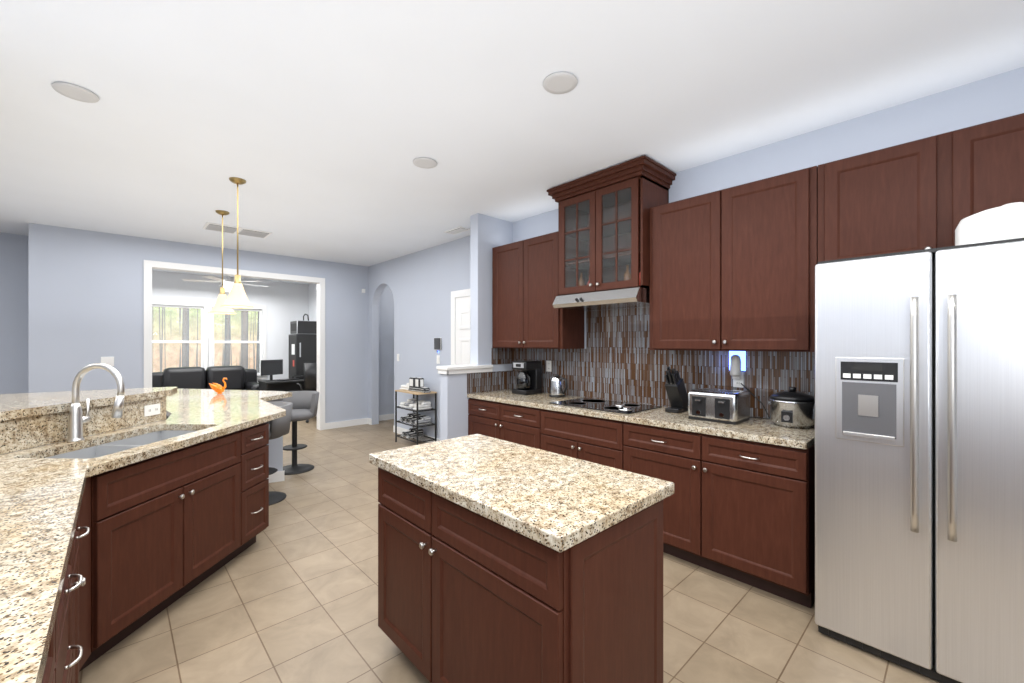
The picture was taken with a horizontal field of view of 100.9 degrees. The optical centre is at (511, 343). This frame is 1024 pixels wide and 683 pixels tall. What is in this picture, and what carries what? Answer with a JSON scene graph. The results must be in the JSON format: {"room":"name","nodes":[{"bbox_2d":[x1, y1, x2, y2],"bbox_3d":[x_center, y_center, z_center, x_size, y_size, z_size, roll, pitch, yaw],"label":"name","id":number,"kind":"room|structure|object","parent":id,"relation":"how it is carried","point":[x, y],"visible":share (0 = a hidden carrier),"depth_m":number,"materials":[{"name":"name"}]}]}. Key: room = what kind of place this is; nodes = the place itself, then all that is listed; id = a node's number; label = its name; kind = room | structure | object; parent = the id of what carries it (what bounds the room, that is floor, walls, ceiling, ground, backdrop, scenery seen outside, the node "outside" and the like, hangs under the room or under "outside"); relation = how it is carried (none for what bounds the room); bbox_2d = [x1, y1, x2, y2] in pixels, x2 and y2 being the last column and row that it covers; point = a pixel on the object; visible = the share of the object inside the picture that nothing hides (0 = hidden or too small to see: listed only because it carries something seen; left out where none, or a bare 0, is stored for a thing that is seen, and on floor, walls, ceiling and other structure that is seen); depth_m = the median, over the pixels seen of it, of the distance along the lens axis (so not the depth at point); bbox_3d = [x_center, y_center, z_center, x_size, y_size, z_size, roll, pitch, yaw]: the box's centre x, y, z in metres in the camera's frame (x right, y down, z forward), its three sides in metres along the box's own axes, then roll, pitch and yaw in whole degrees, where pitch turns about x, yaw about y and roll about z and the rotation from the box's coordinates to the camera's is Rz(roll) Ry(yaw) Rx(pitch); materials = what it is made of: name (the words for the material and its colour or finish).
{"room":"kitchen","nodes":[
{"label":"kitchen","id":0,"kind":"room"},
{"bbox_2d":[0,232,28,393],"bbox_3d":[-7.415,0.030,4.311,3.470,2.810,0.130,0,0,-43],"label":"wall","id":1,"kind":"structure","parent":0,"point":[14,313],"depth_m":5.31,"materials":[{"name":"blue paint"}]},
{"bbox_2d":[0,420,161,454],"bbox_3d":[-2.848,0.897,1.854,2.093,1.075,1.421,0,0,-43],"label":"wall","id":2,"kind":"structure","parent":0,"point":[86,436],"depth_m":2.31,"materials":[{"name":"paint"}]},
{"bbox_2d":[0,397,165,453],"bbox_3d":[-2.388,0.439,2.076,0.018,0.157,1.600,0,0,2],"label":"backsplash","id":3,"kind":"structure","parent":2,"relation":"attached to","point":[18,434],"depth_m":2.23,"materials":[{"name":"beige stone"}]},
{"bbox_2d":[144,403,159,416],"bbox_3d":[-2.351,0.435,2.763,0.007,0.070,0.115,0,0,2],"label":"electrical outlet","id":4,"kind":"object","parent":3,"relation":"attached to","point":[151,410],"depth_m":2.75,"materials":[{"name":"white plastic"}]},
{"bbox_2d":[0,387,176,420],"bbox_3d":[-2.979,0.338,1.905,2.395,0.042,1.726,0,0,-43],"label":"countertop","id":5,"kind":"structure","parent":2,"relation":"on","point":[17,405],"depth_m":2.43,"materials":[{"name":"stone"}]},
{"bbox_2d":[29,223,367,422],"bbox_3d":[-4.086,0.030,6.236,4.020,2.810,0.130,0,0,-43],"label":"wall","id":6,"kind":"structure","parent":0,"point":[86,297],"depth_m":5.33,"materials":[{"name":"blue paint"}]},
{"bbox_2d":[101,357,113,365],"bbox_3d":[-5.031,0.225,5.255,0.120,0.120,0.010,0,0,-43],"label":"light switch","id":7,"kind":"object","parent":6,"relation":"attached to","point":[108,360],"visible":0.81,"depth_m":5.26,"materials":[{"name":"white plastic"}]},
{"bbox_2d":[144,260,324,429],"bbox_3d":[-3.999,0.175,6.318,2.280,2.520,0.166,0,0,-43],"label":"door frame","id":8,"kind":"structure","parent":6,"relation":"attached to","point":[149,265],"depth_m":6.24,"materials":[{"name":"white wood"}]},
{"bbox_2d":[325,418,368,429],"bbox_3d":[-2.844,1.383,7.301,0.750,0.105,0.013,0,0,-43],"label":"baseboard","id":9,"kind":"structure","parent":6,"relation":"attached to","point":[347,423],"depth_m":7.28,"materials":[{"name":"white wood"}]},
{"bbox_2d":[152,271,307,382],"bbox_3d":[-6.206,0.030,8.595,4.150,2.810,0.130,0,0,-43],"label":"wall","id":10,"kind":"structure","parent":0,"point":[285,303],"depth_m":9.29,"materials":[{"name":"paint"}]},
{"bbox_2d":[152,300,267,378],"bbox_3d":[-6.168,-0.025,8.569,2.130,1.600,0.140,0,0,-43],"label":"window","id":11,"kind":"structure","parent":10,"relation":"in","point":[203,342],"depth_m":8.54,"materials":[{"name":"white"}]},
{"bbox_2d":[308,283,316,320],"bbox_3d":[-3.670,0.030,8.798,0.130,2.810,3.040,0,0,-43],"label":"wall","id":12,"kind":"structure","parent":0,"point":[312,300],"depth_m":9.65,"materials":[{"name":"paint"}]},
{"bbox_2d":[379,285,393,414],"bbox_3d":[-2.194,0.030,8.173,1.130,2.810,0.130,0,0,-43],"label":"wall","id":13,"kind":"structure","parent":0,"point":[386,353],"depth_m":7.93,"materials":[{"name":"blue paint"}]},
{"bbox_2d":[371,413,393,421],"bbox_3d":[-2.156,1.383,8.110,1.100,0.105,0.014,0,0,-43],"label":"baseboard","id":14,"kind":"structure","parent":13,"relation":"attached to","point":[387,416],"depth_m":7.92,"materials":[{"name":"white wood"}]},
{"bbox_2d":[440,213,512,440],"bbox_3d":[-0.360,0.030,4.547,0.890,2.810,0.130,0,0,-43],"label":"wall","id":15,"kind":"structure","parent":0,"point":[488,234],"depth_m":4.50,"materials":[{"name":"blue paint"}]},
{"bbox_2d":[436,365,492,373],"bbox_3d":[-0.486,0.268,4.429,0.595,0.075,0.200,0,0,-43],"label":"cap","id":16,"kind":"object","parent":15,"relation":"on","point":[455,369],"visible":0.94,"depth_m":4.31,"materials":[{"name":"white wood"}]},
{"bbox_2d":[79,416,941,682],"bbox_3d":[-2.540,1.475,3.225,9.100,0.080,12.980,0,0,-43],"label":"floor","id":17,"kind":"structure","parent":0,"point":[290,595],"depth_m":2.19,"materials":[{"name":"tile"}]},
{"bbox_2d":[41,515,89,682],"bbox_3d":[-0.779,0.998,0.256,0.652,0.875,3.040,0,0,-43],"label":"base cabinet","id":18,"kind":"object","parent":17,"relation":"on","point":[65,653],"visible":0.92,"depth_m":1.20,"materials":[{"name":"brown wood"}]},
{"bbox_2d":[79,477,90,669],"bbox_3d":[-2.060,0.998,1.615,0.641,0.875,0.683,0,0,-43],"label":"base cabinet","id":19,"kind":"object","parent":17,"relation":"on","point":[85,589],"visible":0.14,"depth_m":1.77,"materials":[{"name":"brown wood"}]},
{"bbox_2d":[46,422,268,671],"bbox_3d":[-2.024,0.997,2.450,0.562,0.876,1.230,0,0,2],"label":"base cabinet","id":20,"kind":"object","parent":17,"relation":"on","point":[169,528],"visible":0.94,"depth_m":2.22,"materials":[{"name":"brown wood"}]},
{"bbox_2d":[0,389,291,682],"bbox_3d":[-1.639,0.538,2.198,2.112,0.040,7.050,0,0,-43],"label":"countertop","id":21,"kind":"structure","parent":20,"relation":"on","point":[41,494],"depth_m":1.41,"materials":[{"name":"stone"}]},
{"bbox_2d":[66,363,124,441],"bbox_3d":[-2.216,0.310,2.252,0.225,0.414,0.256,0,0,-43],"label":"faucet","id":22,"kind":"object","parent":21,"relation":"on","point":[77,419],"visible":0.98,"depth_m":2.23,"materials":[{"name":"silver metal"}]},
{"bbox_2d":[209,378,226,393],"bbox_3d":[-3.042,0.436,4.368,0.153,0.162,0.123,0,0,-43],"label":"swan","id":23,"kind":"object","parent":21,"relation":"on","point":[217,388],"visible":1,"depth_m":4.35,"materials":[{"name":"orange glass"}]},
{"bbox_2d":[152,365,258,419],"bbox_3d":[-5.833,0.943,8.087,1.780,0.985,0.940,0,0,-43],"label":"leather sofa","id":24,"kind":"object","parent":17,"relation":"on","point":[238,377],"visible":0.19,"depth_m":8.14,"materials":[{"name":"black leather"}]},
{"bbox_2d":[266,398,282,470],"bbox_3d":[-3.000,0.997,4.513,1.221,0.876,0.114,0,0,14],"label":"bar","id":25,"kind":"object","parent":17,"relation":"on","point":[276,453],"visible":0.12,"depth_m":4.39,"materials":[{"name":"blue paint"}]},
{"bbox_2d":[267,471,283,482],"bbox_3d":[-2.462,1.383,4.373,0.190,0.105,0.012,0,0,-29],"label":"baseboard","id":26,"kind":"structure","parent":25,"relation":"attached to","point":[277,476],"depth_m":4.38,"materials":[{"name":"white wood"}]},
{"bbox_2d":[267,401,292,505],"bbox_3d":[-2.288,1.001,3.886,0.483,0.868,0.512,0,0,-43],"label":"bar stool","id":27,"kind":"object","parent":17,"relation":"on","point":[279,427],"visible":0.27,"depth_m":3.85,"materials":[{"name":"grey fabric"}]},
{"bbox_2d":[258,379,316,391],"bbox_3d":[-4.288,1.075,8.383,1.200,0.720,0.600,0,0,-43],"label":"desk","id":28,"kind":"object","parent":17,"relation":"on","point":[286,386],"visible":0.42,"depth_m":8.38,"materials":[{"name":"black wood"}]},
{"bbox_2d":[261,359,282,380],"bbox_3d":[-4.600,0.514,8.103,0.432,0.400,0.242,0,0,-43],"label":"monitor","id":29,"kind":"object","parent":28,"relation":"on","point":[271,368],"visible":1,"depth_m":8.09,"materials":[{"name":"black plastic"}]},
{"bbox_2d":[277,375,303,380],"bbox_3d":[-4.284,0.669,8.396,0.756,0.090,0.448,0,0,-43],"label":"clutter","id":30,"kind":"object","parent":28,"relation":"on","point":[296,377],"visible":0.69,"depth_m":8.38,"materials":[{"name":"black plastic"}]},
{"bbox_2d":[283,391,318,474],"bbox_3d":[-2.473,1.001,4.830,0.483,0.868,0.482,0,0,-43],"label":"bar stool","id":31,"kind":"object","parent":17,"relation":"on","point":[305,405],"visible":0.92,"depth_m":4.79,"materials":[{"name":"grey fabric"}]},
{"bbox_2d":[289,314,316,378],"bbox_3d":[-4.492,0.394,9.177,0.523,2.082,0.562,0,0,-43],"label":"tall cabinet","id":32,"kind":"object","parent":17,"relation":"on","point":[302,341],"visible":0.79,"depth_m":8.95,"materials":[{"name":"black wood"}]},
{"bbox_2d":[296,363,316,422],"bbox_3d":[-3.706,0.895,7.953,0.624,1.080,0.619,0,0,-43],"label":"office chair","id":33,"kind":"object","parent":17,"relation":"on","point":[310,375],"visible":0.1,"depth_m":7.67,"materials":[{"name":"black leather"}]},
{"bbox_2d":[395,389,436,444],"bbox_3d":[-1.379,1.056,6.038,0.314,0.758,0.624,0,0,-43],"label":"shoe rack","id":34,"kind":"object","parent":17,"relation":"on","point":[414,393],"visible":0.6,"depth_m":5.92,"materials":[{"name":"black metal"}]},
{"bbox_2d":[399,377,431,438],"bbox_3d":[-1.390,0.912,6.049,0.250,0.850,0.687,0,0,-43],"label":"shoes","id":35,"kind":"object","parent":34,"relation":"on","point":[416,384],"visible":0.9,"depth_m":5.98,"materials":[{"name":"white"}]},
{"bbox_2d":[393,426,439,442],"bbox_3d":[-1.462,1.383,6.364,0.014,0.105,1.330,0,0,-43],"label":"baseboard","id":36,"kind":"structure","parent":17,"relation":"on","point":[399,430],"depth_m":6.49,"materials":[{"name":"white wood"}]},
{"bbox_2d":[378,467,662,682],"bbox_3d":[-0.040,0.998,1.756,0.617,0.875,1.122,0,0,-43],"label":"base cabinet","id":37,"kind":"object","parent":17,"relation":"on","point":[465,595],"visible":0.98,"depth_m":1.42,"materials":[{"name":"brown wood"}]},
{"bbox_2d":[369,434,673,552],"bbox_3d":[-0.034,0.536,1.770,0.650,0.043,1.170,0,0,-43],"label":"countertop","id":38,"kind":"structure","parent":37,"relation":"on","point":[560,503],"depth_m":1.54,"materials":[{"name":"stone"}]},
{"bbox_2d":[468,398,814,607],"bbox_3d":[0.767,0.998,3.498,0.668,0.875,2.940,0,0,-43],"label":"base cabinet","id":39,"kind":"object","parent":17,"relation":"on","point":[743,511],"depth_m":2.58,"materials":[{"name":"brown wood"}]},
{"bbox_2d":[467,389,814,449],"bbox_3d":[0.777,0.538,3.508,0.649,0.040,2.939,0,0,-43],"label":"countertop","id":40,"kind":"structure","parent":39,"relation":"on","point":[762,430],"depth_m":2.80,"materials":[{"name":"stone"}]},
{"bbox_2d":[512,361,541,394],"bbox_3d":[0.158,0.349,4.359,0.240,0.335,0.232,0,0,-43],"label":"coffee maker","id":41,"kind":"object","parent":40,"relation":"on","point":[529,379],"visible":1,"depth_m":4.30,"materials":[{"name":"black plastic"}]},
{"bbox_2d":[549,374,567,397],"bbox_3d":[0.452,0.408,4.096,0.156,0.218,0.219,0,0,-43],"label":"kettle","id":42,"kind":"object","parent":40,"relation":"on","point":[557,389],"visible":1,"depth_m":4.05,"materials":[{"name":"metal"}]},
{"bbox_2d":[549,397,661,413],"bbox_3d":[0.767,0.513,3.534,0.510,0.008,0.770,0,0,-43],"label":"cooktop","id":43,"kind":"object","parent":40,"relation":"on","point":[598,404],"visible":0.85,"depth_m":3.52,"materials":[{"name":"black glass"}]},
{"bbox_2d":[615,404,632,411],"bbox_3d":[0.857,0.488,3.217,0.158,0.040,0.153,0,0,-43],"label":"trivet","id":44,"kind":"object","parent":43,"relation":"on","point":[622,407],"visible":1,"depth_m":3.21,"materials":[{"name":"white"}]},
{"bbox_2d":[467,307,814,418],"bbox_3d":[0.777,0.104,3.508,0.650,0.826,2.940,0,0,-43],"label":"mosaic","id":45,"kind":"object","parent":40,"relation":"on","point":[617,359],"visible":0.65,"depth_m":3.66},
{"bbox_2d":[546,361,551,371],"bbox_3d":[0.382,0.235,4.386,0.007,0.114,0.070,0,0,-43],"label":"outlet","id":46,"kind":"object","parent":45,"relation":"attached to","point":[548,366],"visible":1,"depth_m":4.38,"materials":[{"name":"white plastic"}]},
{"bbox_2d":[729,351,745,387],"bbox_3d":[1.603,0.186,3.029,0.080,0.262,0.110,0,0,-43],"label":"night light","id":47,"kind":"object","parent":45,"relation":"attached to","point":[737,362],"depth_m":3.02,"materials":[{"name":"white plastic"}]},
{"bbox_2d":[665,366,687,412],"bbox_3d":[1.243,0.345,3.205,0.250,0.345,0.100,0,0,-43],"label":"knife block","id":48,"kind":"object","parent":40,"relation":"on","point":[676,392],"visible":0.98,"depth_m":3.17,"materials":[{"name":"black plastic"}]},
{"bbox_2d":[688,388,749,424],"bbox_3d":[1.403,0.418,2.875,0.302,0.197,0.320,0,0,-43],"label":"toaster","id":49,"kind":"object","parent":40,"relation":"on","point":[725,406],"visible":1,"depth_m":2.78,"materials":[{"name":"metal"}]},
{"bbox_2d":[740,383,769,418],"bbox_3d":[1.649,0.399,2.928,0.133,0.234,0.226,0,0,-43],"label":"power cord","id":50,"kind":"object","parent":40,"relation":"on","point":[760,402],"visible":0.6,"depth_m":2.93,"materials":[{"name":"black plastic"}]},
{"bbox_2d":[768,387,814,428],"bbox_3d":[1.765,0.396,2.659,0.264,0.243,0.264,0,0,-43],"label":"slow cooker","id":51,"kind":"object","parent":40,"relation":"on","point":[791,408],"visible":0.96,"depth_m":2.57,"materials":[{"name":"metal"}]},
{"bbox_2d":[815,238,1023,682],"bbox_3d":[2.040,0.516,1.972,0.826,1.837,0.910,0,0,-43],"label":"fridge","id":52,"kind":"object","parent":17,"relation":"on","point":[919,461],"visible":1,"depth_m":1.79,"materials":[{"name":"metal"}]},
{"bbox_2d":[955,202,1023,245],"bbox_3d":[2.081,-0.490,1.757,0.350,0.175,0.350,0,0,-43],"label":"carrier","id":53,"kind":"object","parent":52,"relation":"on","point":[1004,222],"visible":0.73,"depth_m":1.70,"materials":[{"name":"white plastic"}]},
{"bbox_2d":[0,0,1023,283],"bbox_3d":[-2.540,-1.415,3.225,9.100,0.080,12.980,0,0,-43],"label":"ceiling","id":54,"kind":"structure","parent":0,"point":[318,126],"depth_m":2.36,"materials":[{"name":"paint"}]},
{"bbox_2d":[51,82,99,102],"bbox_3d":[-2.379,-1.369,2.307,0.184,0.011,0.184,0,0,-43],"label":"recessed light","id":55,"kind":"object","parent":54,"relation":"in","point":[75,92],"visible":1,"depth_m":2.29,"materials":[{"name":"grey plastic"}]},
{"bbox_2d":[209,210,235,313],"bbox_3d":[-3.025,-0.845,4.415,0.244,1.060,0.244,0,0,-43],"label":"pendant light","id":56,"kind":"object","parent":54,"relation":"hanging from","point":[220,301],"visible":0.85,"depth_m":4.38,"materials":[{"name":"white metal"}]},
{"bbox_2d":[182,276,267,291],"bbox_3d":[-5.019,-1.140,7.484,1.293,0.470,1.236,0,0,-43],"label":"ceiling fan","id":57,"kind":"object","parent":54,"relation":"hanging from","point":[228,283],"visible":0.65,"depth_m":7.35,"materials":[{"name":"white"}]},
{"bbox_2d":[220,177,253,307],"bbox_3d":[-2.307,-0.840,3.553,0.244,1.070,0.244,0,0,-43],"label":"pendant light","id":58,"kind":"object","parent":54,"relation":"hanging from","point":[237,297],"visible":1,"depth_m":3.53,"materials":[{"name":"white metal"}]},
{"bbox_2d":[203,222,271,237],"bbox_3d":[-3.326,-1.366,5.132,0.660,0.018,0.340,0,0,-43],"label":"ceiling vent","id":59,"kind":"object","parent":54,"relation":"in","point":[233,230],"visible":0.88,"depth_m":5.08,"materials":[{"name":"white metal"}]},
{"bbox_2d":[413,157,436,168],"bbox_3d":[-0.659,-1.369,3.205,0.184,0.011,0.184,0,0,-43],"label":"recessed light","id":60,"kind":"object","parent":54,"relation":"in","point":[424,162],"visible":1,"depth_m":3.18,"materials":[{"name":"grey plastic"}]},
{"bbox_2d":[444,226,469,234],"bbox_3d":[-0.666,-1.367,5.130,0.160,0.016,0.340,0,0,-43],"label":"ceiling vent","id":61,"kind":"object","parent":54,"relation":"in","point":[456,230],"visible":0.98,"depth_m":5.09,"materials":[{"name":"white metal"}]},
{"bbox_2d":[543,72,577,93],"bbox_3d":[0.253,-1.369,2.224,0.184,0.011,0.184,0,0,-43],"label":"recessed light","id":62,"kind":"object","parent":54,"relation":"in","point":[560,82],"visible":0.98,"depth_m":2.21,"materials":[{"name":"grey plastic"}]},
{"bbox_2d":[368,67,1023,438],"bbox_3d":[0.737,0.030,4.122,0.130,2.810,9.810,0,0,-43],"label":"wall","id":63,"kind":"structure","parent":0,"point":[422,284],"depth_m":3.35,"materials":[{"name":"blue paint"}]},
{"bbox_2d":[434,338,441,352],"bbox_3d":[-1.037,0.025,5.906,0.020,0.210,0.170,0,0,-43],"label":"switch panel","id":64,"kind":"object","parent":63,"relation":"attached to","point":[437,343],"visible":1,"depth_m":5.89,"materials":[{"name":"grey plastic"}]},
{"bbox_2d":[451,289,469,364],"bbox_3d":[-0.515,0.370,5.299,0.087,2.130,0.940,0,0,-43],"label":"pantry door","id":65,"kind":"structure","parent":63,"relation":"attached to","point":[460,327],"depth_m":5.50,"materials":[{"name":"white"}]},
{"bbox_2d":[492,231,583,348],"bbox_3d":[0.225,-0.490,4.293,0.372,1.080,0.980,0,0,-43],"label":"upper cabinet","id":66,"kind":"object","parent":63,"relation":"attached to","point":[526,314],"visible":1,"depth_m":4.12,"materials":[{"name":"brown wood"}]},
{"bbox_2d":[552,287,649,310],"bbox_3d":[0.811,-0.364,3.571,0.512,0.108,0.815,0,0,-43],"label":"range hood","id":67,"kind":"object","parent":63,"relation":"attached to","point":[637,297],"visible":0.92,"depth_m":3.39,"materials":[{"name":"metal"}]},
{"bbox_2d":[547,155,675,295],"bbox_3d":[0.814,-0.891,3.574,0.495,0.943,0.955,0,0,-43],"label":"upper cabinet","id":68,"kind":"object","parent":63,"relation":"attached to","point":[604,230],"visible":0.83,"depth_m":3.46,"materials":[{"name":"brown wood"}]},
{"bbox_2d":[650,166,817,351],"bbox_3d":[1.507,-0.490,2.925,0.372,1.080,1.050,0,0,-43],"label":"upper cabinet","id":69,"kind":"object","parent":63,"relation":"attached to","point":[732,268],"visible":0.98,"depth_m":2.74,"materials":[{"name":"brown wood"}]},
{"bbox_2d":[818,113,1023,261],"bbox_3d":[2.221,-0.718,2.162,0.372,0.625,1.030,0,0,-43],"label":"upper cabinet","id":70,"kind":"object","parent":63,"relation":"attached to","point":[931,192],"visible":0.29,"depth_m":2.13,"materials":[{"name":"brown wood"}]},
{"label":"outside","id":71,"kind":"structure","parent":0,"visible":0},
{"bbox_2d":[152,307,257,371],"bbox_3d":[-17.384,-5.065,20.026,34.000,15.000,0.100,0,0,-43],"label":"forest","id":72,"kind":"object","parent":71,"point":[194,322],"depth_m":21.24,"materials":[{"name":"plant"}]},
{"bbox_3d":[-13.976,1.895,16.388,30.000,0.080,21.870,0,0,-43],"label":"ground","id":73,"kind":"structure","parent":71,"visible":0},
{"bbox_2d":[182,308,259,372],"bbox_3d":[-11.363,-2.839,14.438,14.060,9.458,10.353,0,0,-43],"label":"trees","id":74,"kind":"object","parent":73,"relation":"on","point":[226,334],"depth_m":16.45,"materials":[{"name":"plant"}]}
]}

